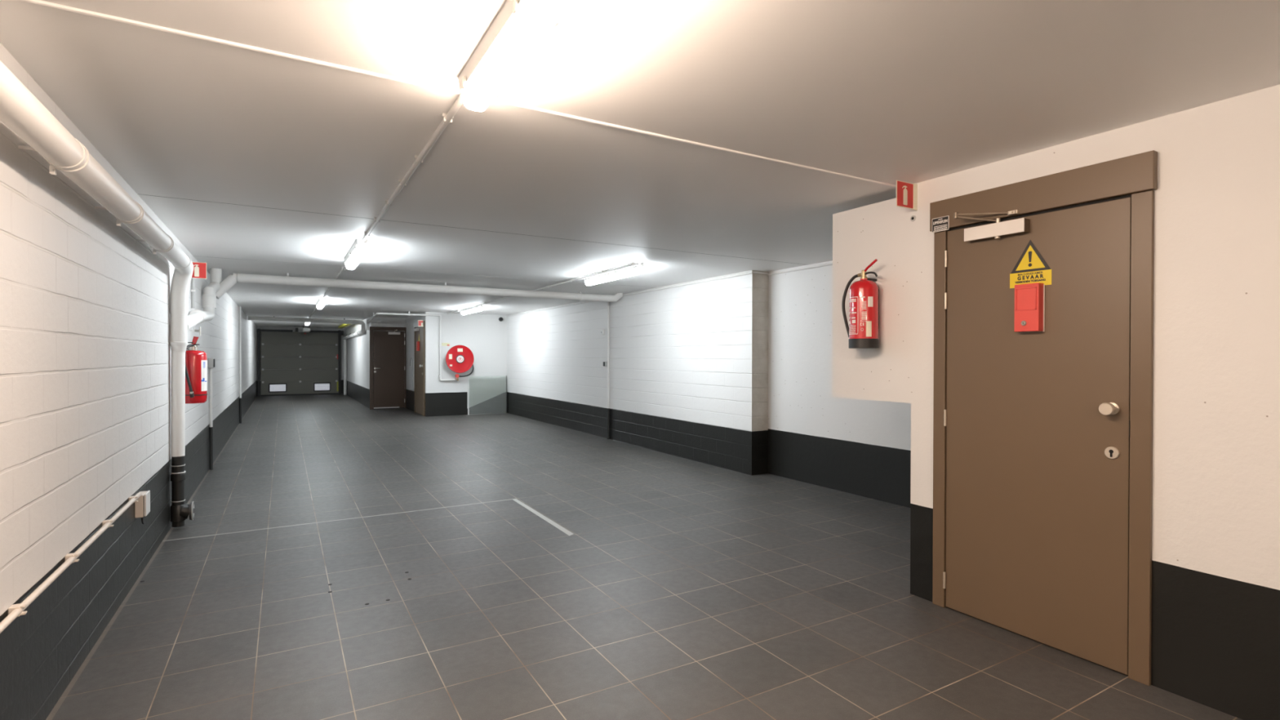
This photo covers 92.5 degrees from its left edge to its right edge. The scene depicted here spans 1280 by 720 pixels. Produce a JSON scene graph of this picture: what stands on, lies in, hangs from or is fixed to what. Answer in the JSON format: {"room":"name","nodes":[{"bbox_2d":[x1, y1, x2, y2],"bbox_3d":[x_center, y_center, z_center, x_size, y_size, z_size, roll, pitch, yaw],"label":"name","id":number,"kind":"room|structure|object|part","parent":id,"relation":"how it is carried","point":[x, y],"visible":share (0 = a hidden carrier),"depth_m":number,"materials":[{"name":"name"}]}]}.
{"room":"underground parking garage","nodes":[
{"label":"underground parking garage","id":0,"kind":"room"},
{"bbox_2d":[0,42,257,719],"bbox_3d":[-6.010,0.127,8.595,0.200,2.362,28.500,0,0,-30],"label":"wall","id":1,"kind":"structure","parent":0,"point":[86,351],"depth_m":2.62,"materials":[{"name":"white brick"}]},
{"bbox_2d":[0,493,141,633],"bbox_3d":[-0.935,0.835,0.110,0.040,0.034,8.280,0,0,-30],"label":"conduit","id":2,"kind":"object","parent":1,"relation":"attached to","point":[15,611],"visible":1,"depth_m":2.37,"materials":[{"name":"beige plastic"}]},
{"bbox_2d":[0,60,195,527],"bbox_3d":[-1.223,0.288,0.745,0.184,2.110,9.694,0,0,-30],"label":"drain pipe","id":3,"kind":"object","parent":1,"relation":"attached to","point":[21,112],"visible":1,"depth_m":2.76,"materials":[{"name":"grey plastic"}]},
{"bbox_2d":[168,342,187,351],"bbox_3d":[-3.651,-0.104,4.852,0.118,0.078,0.118,0,0,-30],"label":"socket","id":4,"kind":"object","parent":3,"relation":"attached to","point":[175,346],"depth_m":4.81,"materials":[{"name":"white plastic"}]},
{"bbox_2d":[134,490,150,524],"bbox_3d":[-3.051,0.911,3.762,0.054,0.194,0.140,0,0,-30],"label":"box","id":5,"kind":"object","parent":1,"relation":"attached to","point":[142,508],"visible":0.97,"depth_m":3.71,"materials":[{"name":"beige plastic"}]},
{"bbox_2d":[191,278,195,308],"bbox_3d":[-4.349,-0.653,5.969,0.034,0.300,0.036,0,0,-30],"label":"vent pipe","id":6,"kind":"object","parent":1,"relation":"attached to","point":[193,291],"visible":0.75,"depth_m":5.96,"materials":[{"name":"grey plastic"}]},
{"bbox_2d":[185,336,207,403],"bbox_3d":[-3.774,0.081,5.162,0.200,0.562,0.226,0,0,21],"label":"fire extinguisher","id":7,"kind":"object","parent":1,"relation":"attached to","point":[196,361],"visible":0.7,"depth_m":5.12,"materials":[{"name":"red metal"}]},
{"bbox_3d":[-3.748,-0.166,5.165,0.050,0.068,0.020,0,0,-30],"label":"lever","id":8,"kind":"part","parent":7,"relation":"part of","materials":[{"name":"red metal"}]},
{"bbox_2d":[193,326,200,335],"bbox_3d":[-4.442,-0.290,6.154,0.058,0.090,0.110,0,0,-30],"label":"bracket","id":9,"kind":"object","parent":1,"relation":"attached to","point":[194,330],"visible":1,"depth_m":6.17,"materials":[{"name":"metal"}]},
{"bbox_2d":[191,262,206,279],"bbox_3d":[-3.985,-0.804,5.486,0.178,0.149,0.008,0,0,-30],"label":"fire extinguisher sign","id":10,"kind":"object","parent":1,"relation":"attached to","point":[199,268],"visible":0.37,"depth_m":5.50,"materials":[{"name":"red plastic"}]},
{"bbox_2d":[208,368,213,470],"bbox_3d":[-5.151,0.706,7.363,0.036,1.219,0.037,0,0,-30],"label":"conduit","id":11,"kind":"object","parent":1,"relation":"attached to","point":[211,428],"visible":1,"depth_m":7.35,"materials":[{"name":"white plastic"}]},
{"bbox_2d":[208,358,214,368],"bbox_3d":[-5.149,0.037,7.371,0.058,0.120,0.120,0,0,-30],"label":"junction box","id":12,"kind":"object","parent":1,"relation":"attached to","point":[211,361],"visible":1,"depth_m":7.32,"materials":[{"name":"grey plastic"}]},
{"bbox_2d":[239,306,241,423],"bbox_3d":[-8.082,0.100,12.399,0.040,2.360,0.041,0,0,-30],"label":"conduit","id":13,"kind":"object","parent":1,"relation":"attached to","point":[240,307],"visible":1,"depth_m":12.39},
{"bbox_2d":[203,256,648,287],"bbox_3d":[-2.105,-1.056,7.480,5.432,0.030,0.011,0,0,-30],"label":"trim","id":14,"kind":"structure","parent":1,"relation":"attached to","point":[203,256],"depth_m":7.10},
{"bbox_2d":[257,328,343,395],"bbox_3d":[-11.760,0.081,21.313,2.620,2.280,0.150,0,0,-30],"label":"door","id":15,"kind":"structure","parent":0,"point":[312,358],"depth_m":21.29,"materials":[{"name":"grey metal"}]},
{"bbox_2d":[268,383,286,392],"bbox_3d":[-12.389,0.952,20.974,0.530,0.300,0.015,0,0,-30],"label":"vent","id":16,"kind":"object","parent":15,"relation":"attached to","point":[273,388],"depth_m":20.97,"materials":[{"name":"white"}]},
{"bbox_3d":[-11.808,-0.753,21.331,2.360,0.428,0.040,0,0,-30],"label":"panel","id":17,"kind":"part","parent":15,"relation":"part of","materials":[{"name":"grey metal"}]},
{"bbox_3d":[-11.808,-0.323,21.334,2.360,0.428,0.040,0,0,-30],"label":"panel","id":18,"kind":"part","parent":15,"relation":"part of","materials":[{"name":"grey metal"}]},
{"bbox_3d":[-11.809,0.107,21.337,2.360,0.428,0.040,0,0,-30],"label":"panel","id":19,"kind":"part","parent":15,"relation":"part of","materials":[{"name":"grey metal"}]},
{"bbox_3d":[-11.810,0.537,21.339,2.360,0.428,0.040,0,0,-30],"label":"panel","id":20,"kind":"part","parent":15,"relation":"part of","materials":[{"name":"grey metal"}]},
{"bbox_3d":[-11.810,0.967,21.342,2.360,0.428,0.040,0,0,-30],"label":"panel","id":21,"kind":"part","parent":15,"relation":"part of","materials":[{"name":"grey metal"}]},
{"bbox_3d":[-11.736,-0.959,21.268,2.620,0.160,0.060,0,0,-30],"label":"bearing plate","id":22,"kind":"part","parent":15,"relation":"part of","materials":[{"name":"metal"}]},
{"bbox_2d":[313,382,330,391],"bbox_3d":[-11.222,0.950,21.652,0.530,0.300,0.015,0,0,-30],"label":"vent","id":23,"kind":"object","parent":15,"relation":"attached to","point":[317,386],"depth_m":21.64,"materials":[{"name":"white"}]},
{"bbox_2d":[257,326,345,395],"bbox_3d":[-11.783,0.038,21.606,2.904,2.362,0.200,0,0,-30],"label":"wall","id":24,"kind":"structure","parent":0,"point":[300,329],"depth_m":21.85,"materials":[{"name":"paint"}]},
{"bbox_2d":[345,317,369,408],"bbox_3d":[-8.721,0.059,19.031,0.200,2.362,7.330,0,0,-30],"label":"wall","id":25,"kind":"structure","parent":0,"point":[358,346],"depth_m":18.14,"materials":[{"name":"paint"}]},
{"bbox_2d":[369,316,405,409],"bbox_3d":[-6.461,0.081,15.991,1.050,2.362,0.200,0,0,-30],"label":"wall","id":26,"kind":"structure","parent":0,"point":[375,322],"depth_m":15.86,"materials":[{"name":"paint"}]},
{"bbox_2d":[368,326,406,409],"bbox_3d":[-6.476,0.206,15.779,0.880,2.115,0.152,0,0,-30],"label":"door","id":27,"kind":"structure","parent":26,"relation":"in","point":[387,358],"depth_m":15.82,"materials":[{"name":"brown paint"}]},
{"bbox_2d":[405,312,423,415],"bbox_3d":[-5.447,0.088,15.094,0.200,2.362,2.370,0,0,-30],"label":"wall","id":28,"kind":"structure","parent":0,"point":[409,321],"depth_m":15.55,"materials":[{"name":"paint"}]},
{"bbox_2d":[409,357,413,390],"bbox_3d":[-5.715,0.342,15.336,0.018,0.812,0.322,0,0,-30],"label":"conduit","id":29,"kind":"object","parent":28,"relation":"attached to","point":[411,357],"visible":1,"depth_m":15.20,"materials":[{"name":"grey plastic"}]},
{"bbox_2d":[413,320,425,416],"bbox_3d":[-5.202,0.189,14.381,0.092,2.170,1.150,0,0,-30],"label":"door","id":30,"kind":"structure","parent":28,"relation":"in","point":[419,356],"depth_m":14.33,"materials":[{"name":"brown paint"}]},
{"bbox_2d":[416,341,419,351],"bbox_3d":[-5.217,-0.326,14.403,0.050,0.220,0.130,0,0,-30],"label":"box","id":31,"kind":"object","parent":30,"relation":"attached to","point":[417,342],"visible":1,"depth_m":14.35,"materials":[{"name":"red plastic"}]},
{"bbox_2d":[413,320,422,327],"bbox_3d":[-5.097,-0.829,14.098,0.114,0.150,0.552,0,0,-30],"label":"fire sign","id":32,"kind":"object","parent":30,"relation":"attached to","point":[418,322],"visible":1,"depth_m":13.88,"materials":[{"name":"red plastic"}]},
{"bbox_3d":[-5.144,-0.829,14.072,0.005,0.150,0.550,0,0,-30],"label":"panel","id":33,"kind":"part","parent":32,"relation":"part of","materials":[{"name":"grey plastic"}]},
{"bbox_2d":[423,311,506,416],"bbox_3d":[-3.882,0.094,14.517,2.326,2.362,0.200,0,0,-30],"label":"wall","id":34,"kind":"structure","parent":0,"point":[486,336],"depth_m":14.21,"materials":[{"name":"paint"}]},
{"bbox_2d":[441,342,449,346],"bbox_3d":[-4.456,-0.358,14.063,0.180,0.070,0.003,0,0,-30],"label":"notice","id":35,"kind":"object","parent":34,"relation":"attached to","point":[442,344],"visible":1,"depth_m":14.06,"materials":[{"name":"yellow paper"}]},
{"bbox_2d":[444,345,474,380],"bbox_3d":[-4.161,0.067,14.115,0.642,0.821,0.216,0,0,-30],"label":"hose reel","id":36,"kind":"object","parent":34,"relation":"attached to","point":[458,358],"visible":1,"depth_m":14.04,"materials":[{"name":"red plastic"}]},
{"bbox_2d":[506,270,768,475],"bbox_3d":[-0.770,0.121,11.035,0.446,2.362,8.950,0,0,-30],"label":"wall","id":37,"kind":"structure","parent":0,"point":[689,363],"depth_m":8.76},
{"bbox_2d":[600,329,604,334],"bbox_3d":[-0.637,-0.469,10.328,0.034,0.090,0.100,0,0,-30],"label":"detector","id":38,"kind":"object","parent":37,"relation":"attached to","point":[602,331],"visible":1,"depth_m":10.30,"materials":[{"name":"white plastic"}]},
{"bbox_2d":[603,361,607,366],"bbox_3d":[-0.572,0.067,10.196,0.056,0.080,0.100,0,0,-30],"label":"junction box","id":39,"kind":"object","parent":37,"relation":"attached to","point":[605,363],"visible":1,"depth_m":10.16,"materials":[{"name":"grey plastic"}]},
{"bbox_2d":[606,301,609,439],"bbox_3d":[-0.522,0.157,10.110,0.045,2.299,0.046,0,0,-30],"label":"conduit","id":40,"kind":"object","parent":37,"relation":"attached to","point":[608,303],"visible":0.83,"depth_m":10.09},
{"bbox_2d":[506,271,751,316],"bbox_3d":[-0.968,-1.035,10.906,0.022,0.038,8.940,0,0,-30],"label":"conduit","id":41,"kind":"object","parent":37,"relation":"attached to","point":[747,272],"visible":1,"depth_m":8.65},
{"bbox_2d":[751,271,768,274],"bbox_3d":[1.383,-1.009,7.087,0.240,0.019,0.020,0,0,-30],"label":"conduit","id":42,"kind":"object","parent":37,"relation":"attached to","point":[753,272],"visible":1,"depth_m":7.08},
{"bbox_2d":[0,0,1279,328],"bbox_3d":[-3.466,-1.159,10.065,6.080,0.200,28.500,0,0,-30],"label":"ceiling","id":43,"kind":"structure","parent":0,"point":[913,91],"depth_m":2.54,"materials":[{"name":"paint"}]},
{"bbox_2d":[295,325,310,333],"bbox_3d":[-11.316,-1.000,20.585,0.345,0.272,1.404,0,0,-35],"label":"garage door opener","id":44,"kind":"object","parent":43,"relation":"hanging from","point":[305,330],"visible":0.98,"depth_m":20.08,"materials":[{"name":"white plastic"}]},
{"bbox_2d":[248,315,365,395],"bbox_3d":[-10.041,0.056,18.423,2.677,2.351,6.055,0,0,-30],"label":"drain pipe","id":45,"kind":"object","parent":43,"relation":"hanging from","point":[362,323],"visible":1,"depth_m":16.17,"materials":[{"name":"metal"}]},
{"bbox_2d":[315,297,327,309],"bbox_3d":[-5.760,-1.016,11.092,0.126,0.106,1.420,0,0,-30],"label":"tube light","id":46,"kind":"object","parent":43,"relation":"attached to","point":[321,303],"visible":1,"depth_m":10.63,"materials":[{"name":"white plastic"}]},
{"bbox_2d":[316,300,326,309],"bbox_3d":[-5.765,-0.992,11.101,0.094,0.058,1.400,0,0,-30],"label":"diffuser","id":47,"kind":"object","parent":46,"relation":"attached to","point":[320,304],"depth_m":10.86,"materials":[{"name":"white plastic"}]},
{"bbox_2d":[322,264,346,299],"bbox_3d":[-4.211,-1.034,8.400,0.044,0.032,4.810,0,0,-30],"label":"conduit","id":48,"kind":"object","parent":43,"relation":"attached to","point":[344,268],"visible":0.79,"depth_m":7.44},
{"bbox_2d":[337,324,351,328],"bbox_3d":[-9.122,-1.085,18.981,0.120,0.070,4.000,0,0,-30],"label":"strip","id":49,"kind":"object","parent":43,"relation":"attached to","point":[342,326],"visible":0.57,"depth_m":19.18,"materials":[{"name":"yellow plastic"}]},
{"bbox_2d":[344,239,372,269],"bbox_3d":[-2.658,-0.978,5.759,0.126,0.106,1.310,0,0,-30],"label":"tube light","id":50,"kind":"object","parent":43,"relation":"attached to","point":[359,249],"visible":0.98,"depth_m":5.47,"materials":[{"name":"white plastic"}]},
{"bbox_2d":[187,267,622,330],"bbox_3d":[-2.014,-0.633,7.299,5.392,0.813,2.466,0,0,-30],"label":"drain pipe","id":51,"kind":"object","parent":43,"relation":"hanging from","point":[217,287],"visible":0.96,"depth_m":7.65,"materials":[{"name":"grey plastic"}]},
{"bbox_2d":[188,309,206,322],"bbox_3d":[-4.200,-0.415,5.826,0.122,0.132,0.206,0,0,-30],"label":"socket","id":52,"kind":"object","parent":51,"relation":"attached to","point":[202,313],"depth_m":5.76,"materials":[{"name":"white plastic"}]},
{"bbox_2d":[201,294,216,308],"bbox_3d":[-4.717,-0.641,6.715,0.132,0.145,0.132,0,0,-30],"label":"socket","id":53,"kind":"object","parent":51,"relation":"attached to","point":[209,301],"depth_m":6.67,"materials":[{"name":"white plastic"}]},
{"bbox_2d":[367,311,457,381],"bbox_3d":[-5.586,-0.307,14.804,1.748,1.566,2.627,0,0,-30],"label":"pipe","id":54,"kind":"object","parent":43,"relation":"hanging from","point":[376,313],"visible":1,"depth_m":13.95,"materials":[{"name":"white metal"}]},
{"bbox_2d":[361,92,463,242],"bbox_3d":[-1.485,-1.001,3.713,0.044,0.032,3.435,0,0,-30],"label":"conduit","id":55,"kind":"object","parent":43,"relation":"attached to","point":[447,117],"visible":1,"depth_m":3.00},
{"bbox_2d":[18,0,896,187],"bbox_3d":[-0.065,-1.004,2.662,4.096,0.008,0.023,0,0,-30],"label":"conduit","id":56,"kind":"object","parent":43,"relation":"attached to","point":[45,3],"depth_m":2.15,"materials":[{"name":"paint"}]},
{"bbox_2d":[460,305,484,315],"bbox_3d":[-3.442,-1.021,12.556,0.126,0.106,1.470,0,0,-30],"label":"tube light","id":57,"kind":"object","parent":43,"relation":"attached to","point":[480,308],"visible":1,"depth_m":12.39,"materials":[{"name":"white plastic"}]},
{"bbox_2d":[457,0,574,111],"bbox_3d":[-0.279,-0.950,1.670,0.126,0.106,1.310,0,0,-30],"label":"tube light","id":58,"kind":"object","parent":43,"relation":"attached to","point":[520,26],"visible":1,"depth_m":1.81,"materials":[{"name":"white plastic"}]},
{"bbox_2d":[475,262,638,306],"bbox_3d":[-1.597,-1.034,9.163,0.044,0.032,6.260,0,0,-30],"label":"conduit","id":59,"kind":"object","parent":43,"relation":"attached to","point":[632,264],"visible":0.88,"depth_m":7.73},
{"bbox_2d":[584,262,645,285],"bbox_3d":[-0.315,-0.983,7.122,0.126,0.106,1.370,0,0,-30],"label":"tube light","id":60,"kind":"object","parent":43,"relation":"attached to","point":[637,269],"visible":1,"depth_m":6.95,"materials":[{"name":"white plastic"}]},
{"bbox_2d":[45,393,1242,719],"bbox_3d":[-3.471,1.378,10.080,6.080,0.150,28.500,0,0,-30],"label":"floor","id":61,"kind":"structure","parent":0,"point":[680,588],"depth_m":3.47,"materials":[{"name":"grey tile"}]},
{"bbox_2d":[162,498,514,541],"bbox_3d":[-2.353,1.334,5.200,2.702,0.001,0.018,0,0,-30],"label":"strip","id":62,"kind":"object","parent":61,"relation":"on","point":[512,499],"visible":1,"depth_m":5.07,"materials":[{"name":"grey metal"}]},
{"bbox_2d":[467,375,506,414],"bbox_3d":[-3.602,0.826,14.501,0.926,0.900,0.028,0,0,-30],"label":"glass balustrade","id":63,"kind":"object","parent":61,"relation":"on","point":[486,394],"visible":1,"depth_m":14.49,"materials":[{"name":"clear glass"}]},
{"bbox_3d":[-3.993,0.827,14.273,0.020,0.900,0.024,0,0,-30],"label":"edge post","id":64,"kind":"part","parent":63,"relation":"part of","materials":[{"name":"white plastic"}]},
{"bbox_3d":[-3.207,0.825,14.730,0.012,0.900,0.020,0,0,-30],"label":"corner post","id":65,"kind":"part","parent":63,"relation":"part of","materials":[{"name":"metal"}]},
{"bbox_2d":[513,498,573,536],"bbox_3d":[-0.859,1.336,5.274,0.050,0.001,1.365,0,0,-30],"label":"tape","id":66,"kind":"object","parent":61,"relation":"on","point":[558,526],"visible":1,"depth_m":5.16,"materials":[{"name":"white paint"}]},
{"bbox_2d":[768,260,911,507],"bbox_3d":[2.436,0.158,5.769,0.200,2.362,3.378,0,0,-30],"label":"wall","id":67,"kind":"structure","parent":0,"point":[861,447],"depth_m":6.49,"materials":[{"name":"paint"}]},
{"bbox_2d":[767,262,832,275],"bbox_3d":[2.285,-0.990,5.800,0.026,0.025,3.140,0,0,-30],"label":"conduit","id":68,"kind":"object","parent":67,"relation":"attached to","point":[827,264],"visible":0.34,"depth_m":6.68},
{"bbox_2d":[831,84,1279,719],"bbox_3d":[3.005,0.186,1.322,0.260,2.362,6.461,0,0,-30],"label":"wall","id":69,"kind":"structure","parent":0,"point":[1215,633],"depth_m":2.44,"materials":[{"name":"paint"}]},
{"bbox_2d":[841,258,879,348],"bbox_3d":[1.342,-0.333,3.705,0.211,0.526,0.180,0,0,10],"label":"fire extinguisher","id":70,"kind":"object","parent":69,"relation":"attached to","point":[862,330],"visible":1,"depth_m":3.64,"materials":[{"name":"red metal"}]},
{"bbox_2d":[848,296,857,334],"bbox_3d":[1.284,-0.266,3.708,0.032,0.226,0.129,0,0,2],"label":"print","id":71,"kind":"object","parent":70,"relation":"on","point":[853,300],"depth_m":3.67,"materials":[{"name":"white"}]},
{"bbox_2d":[859,296,866,330],"bbox_3d":[1.322,-0.274,3.630,0.041,0.204,0.004,0,0,21],"label":"print","id":72,"kind":"object","parent":70,"relation":"attached to","point":[863,300],"depth_m":3.63,"materials":[{"name":"white"}]},
{"bbox_3d":[1.352,-0.282,3.705,0.166,0.416,0.166,0,0,-30],"label":"tank","id":73,"kind":"part","parent":70,"relation":"part of","materials":[{"name":"red metal"}]},
{"bbox_3d":[1.371,-0.559,3.659,0.015,0.074,0.110,0,0,-23],"label":"lever","id":74,"kind":"part","parent":70,"relation":"part of","materials":[{"name":"red metal"}]},
{"bbox_3d":[1.374,-0.509,3.655,0.012,0.037,0.109,0,0,-23],"label":"carry handle","id":75,"kind":"part","parent":70,"relation":"part of","materials":[{"name":"metal"}]},
{"bbox_2d":[896,179,917,210],"bbox_3d":[1.506,-0.930,3.461,0.178,0.149,0.008,0,0,-30],"label":"fire extinguisher sign","id":76,"kind":"object","parent":69,"relation":"attached to","point":[906,193],"visible":1,"depth_m":3.46,"materials":[{"name":"red plastic"}]},
{"bbox_2d":[910,215,915,221],"bbox_3d":[1.569,-0.814,3.523,0.006,0.034,0.034,0,0,-30],"label":"wall hook","id":77,"kind":"object","parent":69,"relation":"attached to","point":[913,218],"visible":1,"depth_m":3.52,"materials":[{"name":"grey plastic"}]},
{"bbox_2d":[929,150,1157,685],"bbox_3d":[1.828,0.244,2.948,0.140,2.222,1.012,0,0,-30],"label":"door","id":78,"kind":"structure","parent":69,"relation":"in","point":[1042,441],"depth_m":2.87,"materials":[{"name":"brown paint"}]},
{"bbox_2d":[932,215,949,232],"bbox_3d":[1.635,-0.740,3.339,0.003,0.076,0.099,0,0,-30],"label":"name plate","id":79,"kind":"object","parent":78,"relation":"attached to","point":[940,224],"visible":1,"depth_m":3.33,"materials":[{"name":"white"}]},
{"bbox_2d":[933,224,946,231],"bbox_3d":[1.635,-0.719,3.338,0.001,0.026,0.080,0,0,-30],"label":"print","id":80,"kind":"object","parent":79,"relation":"attached to","point":[937,228],"depth_m":3.34,"materials":[{"name":"white"}]},
{"bbox_3d":[1.728,-0.725,3.099,0.254,0.069,0.042,0,0,39],"label":"closer arm","id":81,"kind":"part","parent":78,"relation":"part of","materials":[{"name":"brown metal"}]},
{"bbox_2d":[1013,282,1044,332],"bbox_3d":[1.866,-0.250,2.943,0.054,0.230,0.116,0,0,-30],"label":"box","id":82,"kind":"object","parent":78,"relation":"attached to","point":[1029,298],"visible":1,"depth_m":2.92,"materials":[{"name":"red plastic"}]},
{"bbox_3d":[1.889,-0.247,2.953,0.004,0.224,0.110,0,0,-30],"label":"plate","id":83,"kind":"part","parent":82,"relation":"part of","materials":[{"name":"beige plastic"}]},
{"bbox_2d":[1009,240,1051,288],"bbox_3d":[1.884,-0.468,2.961,0.002,0.226,0.191,0,0,-30],"label":"warning sign","id":84,"kind":"object","parent":78,"relation":"attached to","point":[1031,267],"visible":1,"depth_m":2.96,"materials":[{"name":"yellow plastic"}]},
{"bbox_3d":[1.885,-0.391,2.962,0.001,0.072,0.191,0,0,-30],"label":"sign plate","id":85,"kind":"part","parent":84,"relation":"part of","materials":[{"name":"yellow plastic"}]},
{"bbox_3d":[2.029,0.211,2.654,0.064,0.055,0.055,0,0,-30],"label":"knob","id":86,"kind":"part","parent":78,"relation":"part of","materials":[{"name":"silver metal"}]}
]}

